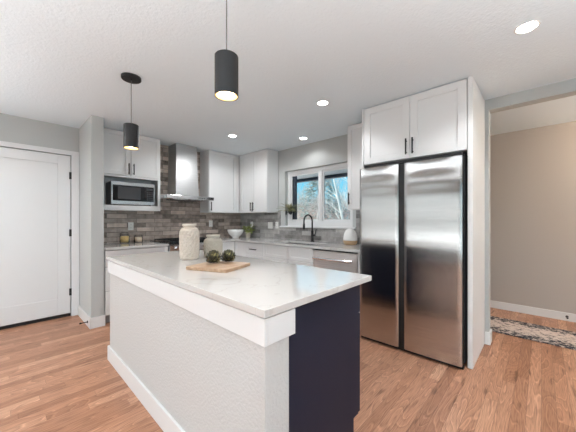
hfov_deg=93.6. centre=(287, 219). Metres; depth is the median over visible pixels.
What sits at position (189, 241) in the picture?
vase
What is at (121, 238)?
glass jar
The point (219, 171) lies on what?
upper cabinet
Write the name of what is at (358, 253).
filler panel
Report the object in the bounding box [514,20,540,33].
recessed light
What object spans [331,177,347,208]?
birch tree
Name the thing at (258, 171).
upper cabinet
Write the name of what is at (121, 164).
upper cabinet
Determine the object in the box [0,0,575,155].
ceiling
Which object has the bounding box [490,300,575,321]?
baseboard
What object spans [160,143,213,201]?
range hood
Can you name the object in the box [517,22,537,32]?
diffuser
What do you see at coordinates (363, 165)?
end panel
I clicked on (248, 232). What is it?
potted plant
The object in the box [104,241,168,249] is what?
countertop
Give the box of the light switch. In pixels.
[268,222,272,228]
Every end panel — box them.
[362,109,364,168]
[468,76,484,368]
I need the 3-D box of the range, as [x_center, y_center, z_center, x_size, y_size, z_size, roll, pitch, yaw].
[-1.595,0.750,4.206,0.755,0.920,0.764,0,0,43]
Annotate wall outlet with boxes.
[128,222,133,229]
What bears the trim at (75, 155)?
attached to the wall at (14, 129)
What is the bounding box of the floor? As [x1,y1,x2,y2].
[0,307,575,431]
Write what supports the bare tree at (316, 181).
on the ground
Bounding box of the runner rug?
[490,316,575,349]
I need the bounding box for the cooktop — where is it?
[151,240,203,243]
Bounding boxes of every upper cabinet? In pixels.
[104,128,159,211]
[200,150,238,212]
[239,149,277,212]
[348,123,361,209]
[364,79,467,165]
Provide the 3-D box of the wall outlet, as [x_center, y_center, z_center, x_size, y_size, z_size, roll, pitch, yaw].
[-2.315,0.092,3.986,0.008,0.115,0.072,0,0,43]
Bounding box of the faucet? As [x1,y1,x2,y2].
[303,214,316,241]
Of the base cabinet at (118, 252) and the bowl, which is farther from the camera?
the bowl
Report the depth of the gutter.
4.86 m
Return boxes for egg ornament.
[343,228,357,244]
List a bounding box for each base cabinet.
[104,246,167,322]
[223,241,245,256]
[245,243,264,258]
[264,244,314,266]
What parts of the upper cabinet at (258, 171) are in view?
door, door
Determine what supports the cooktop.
in the range
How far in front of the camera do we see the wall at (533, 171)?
3.53 m
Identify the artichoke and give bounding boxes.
[206,250,221,262]
[221,249,235,261]
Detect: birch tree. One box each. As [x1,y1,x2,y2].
[325,178,347,218]
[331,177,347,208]
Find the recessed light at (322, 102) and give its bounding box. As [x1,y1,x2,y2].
[317,100,328,105]
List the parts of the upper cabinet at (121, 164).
door, frame, door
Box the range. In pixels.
[151,237,205,250]
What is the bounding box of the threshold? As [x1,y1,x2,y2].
[0,313,70,329]
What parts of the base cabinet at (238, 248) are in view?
door, door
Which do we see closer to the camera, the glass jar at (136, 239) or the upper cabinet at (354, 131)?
the upper cabinet at (354, 131)
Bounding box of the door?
[0,147,71,326]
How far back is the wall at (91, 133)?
3.16 m
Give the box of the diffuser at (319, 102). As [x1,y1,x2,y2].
[318,101,327,104]
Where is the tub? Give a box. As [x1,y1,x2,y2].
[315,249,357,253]
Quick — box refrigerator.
[360,151,467,369]
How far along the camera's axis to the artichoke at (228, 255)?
1.93 m
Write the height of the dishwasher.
0.879 m
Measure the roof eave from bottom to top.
0.025 m
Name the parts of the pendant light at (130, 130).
lamp shade, cord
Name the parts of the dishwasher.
handle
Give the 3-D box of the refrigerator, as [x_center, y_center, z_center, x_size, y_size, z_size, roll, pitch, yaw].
[1.321,0.334,2.774,0.926,1.812,0.706,0,0,43]
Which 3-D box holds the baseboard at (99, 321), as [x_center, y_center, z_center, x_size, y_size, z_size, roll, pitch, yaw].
[-2.440,1.177,3.351,0.673,0.125,0.152,0,0,43]
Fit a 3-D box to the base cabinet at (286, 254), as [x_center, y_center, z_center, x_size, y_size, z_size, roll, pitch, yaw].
[0.176,0.799,3.935,0.929,0.882,0.653,0,0,43]
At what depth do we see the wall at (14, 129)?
3.30 m
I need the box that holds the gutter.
[297,173,347,182]
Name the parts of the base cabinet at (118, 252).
drawer, drawer, drawer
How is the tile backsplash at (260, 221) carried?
attached to the wall at (331, 151)
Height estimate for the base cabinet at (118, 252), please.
0.882 m
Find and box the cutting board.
[186,261,249,272]
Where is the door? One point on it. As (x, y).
(35, 231)
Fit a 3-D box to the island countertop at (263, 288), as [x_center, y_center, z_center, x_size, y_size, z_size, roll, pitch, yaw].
[-0.559,0.340,1.994,2.091,0.030,0.842,0,0,43]
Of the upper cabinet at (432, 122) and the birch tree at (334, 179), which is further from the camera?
the birch tree at (334, 179)
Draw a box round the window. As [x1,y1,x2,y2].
[280,162,355,228]
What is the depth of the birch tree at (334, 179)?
8.63 m
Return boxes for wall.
[0,113,124,315]
[79,115,103,317]
[244,78,575,331]
[490,121,575,313]
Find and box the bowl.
[227,229,243,237]
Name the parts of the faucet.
spout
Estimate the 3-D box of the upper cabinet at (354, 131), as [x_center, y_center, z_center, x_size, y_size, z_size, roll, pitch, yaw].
[0.981,-0.661,3.407,0.380,1.061,0.323,0,0,43]
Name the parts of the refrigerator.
door, kick plate, door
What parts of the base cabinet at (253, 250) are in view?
drawer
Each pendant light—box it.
[121,72,140,149]
[215,0,237,101]
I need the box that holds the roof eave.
[297,169,347,178]
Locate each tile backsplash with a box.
[104,145,240,243]
[241,210,359,243]
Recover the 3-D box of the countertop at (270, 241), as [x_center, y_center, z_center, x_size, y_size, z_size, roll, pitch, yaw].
[-0.188,0.342,4.072,2.996,0.030,0.956,0,0,43]
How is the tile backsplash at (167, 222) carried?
attached to the wall at (14, 129)
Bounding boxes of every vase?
[179,224,199,259]
[203,234,222,256]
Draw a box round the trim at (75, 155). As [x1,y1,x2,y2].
[0,141,78,315]
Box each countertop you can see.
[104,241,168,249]
[107,250,371,317]
[219,236,359,252]
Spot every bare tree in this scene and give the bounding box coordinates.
[297,181,317,219]
[310,181,332,218]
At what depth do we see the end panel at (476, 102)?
2.37 m
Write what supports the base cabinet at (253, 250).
on the floor
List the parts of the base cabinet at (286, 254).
drawer, door, door, drawer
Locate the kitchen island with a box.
[107,261,359,431]
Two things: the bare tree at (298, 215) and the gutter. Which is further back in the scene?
the bare tree at (298, 215)
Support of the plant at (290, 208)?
on the window
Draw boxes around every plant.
[242,224,254,237]
[277,203,298,214]
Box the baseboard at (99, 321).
[78,305,104,328]
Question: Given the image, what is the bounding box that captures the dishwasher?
[312,249,357,272]
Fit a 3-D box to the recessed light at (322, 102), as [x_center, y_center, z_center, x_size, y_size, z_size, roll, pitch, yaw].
[0.355,-1.197,2.771,0.124,0.005,0.124,0,0,43]
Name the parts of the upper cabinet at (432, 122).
door, handle, door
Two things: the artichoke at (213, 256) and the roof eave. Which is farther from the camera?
the roof eave
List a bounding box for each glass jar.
[119,232,129,242]
[134,234,142,241]
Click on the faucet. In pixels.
(312, 231)
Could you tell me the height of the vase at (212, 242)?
0.194 m
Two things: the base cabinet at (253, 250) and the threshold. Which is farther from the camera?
the base cabinet at (253, 250)
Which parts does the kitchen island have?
baseboard, apron trim, panel, drawer, door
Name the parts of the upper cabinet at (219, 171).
door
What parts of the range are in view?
control panel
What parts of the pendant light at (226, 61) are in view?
lamp shade, cord, bulb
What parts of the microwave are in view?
door, control panel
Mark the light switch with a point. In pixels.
(270, 224)
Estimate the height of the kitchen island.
0.884 m
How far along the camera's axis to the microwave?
3.71 m
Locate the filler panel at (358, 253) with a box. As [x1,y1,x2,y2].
[358,253,359,312]
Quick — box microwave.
[106,181,154,205]
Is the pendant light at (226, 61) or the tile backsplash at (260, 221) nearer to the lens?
the pendant light at (226, 61)
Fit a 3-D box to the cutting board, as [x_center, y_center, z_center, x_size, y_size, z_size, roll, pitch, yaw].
[-0.469,0.315,1.851,0.323,0.020,0.301,0,0,21]
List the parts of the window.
sash, sash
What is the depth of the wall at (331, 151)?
2.70 m
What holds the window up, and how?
attached to the wall at (331, 151)
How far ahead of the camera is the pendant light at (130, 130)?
2.23 m
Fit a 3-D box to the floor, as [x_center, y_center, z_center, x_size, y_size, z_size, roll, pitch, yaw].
[-0.114,1.290,0.778,7.870,0.100,8.820,0,0,43]
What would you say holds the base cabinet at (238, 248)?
on the floor

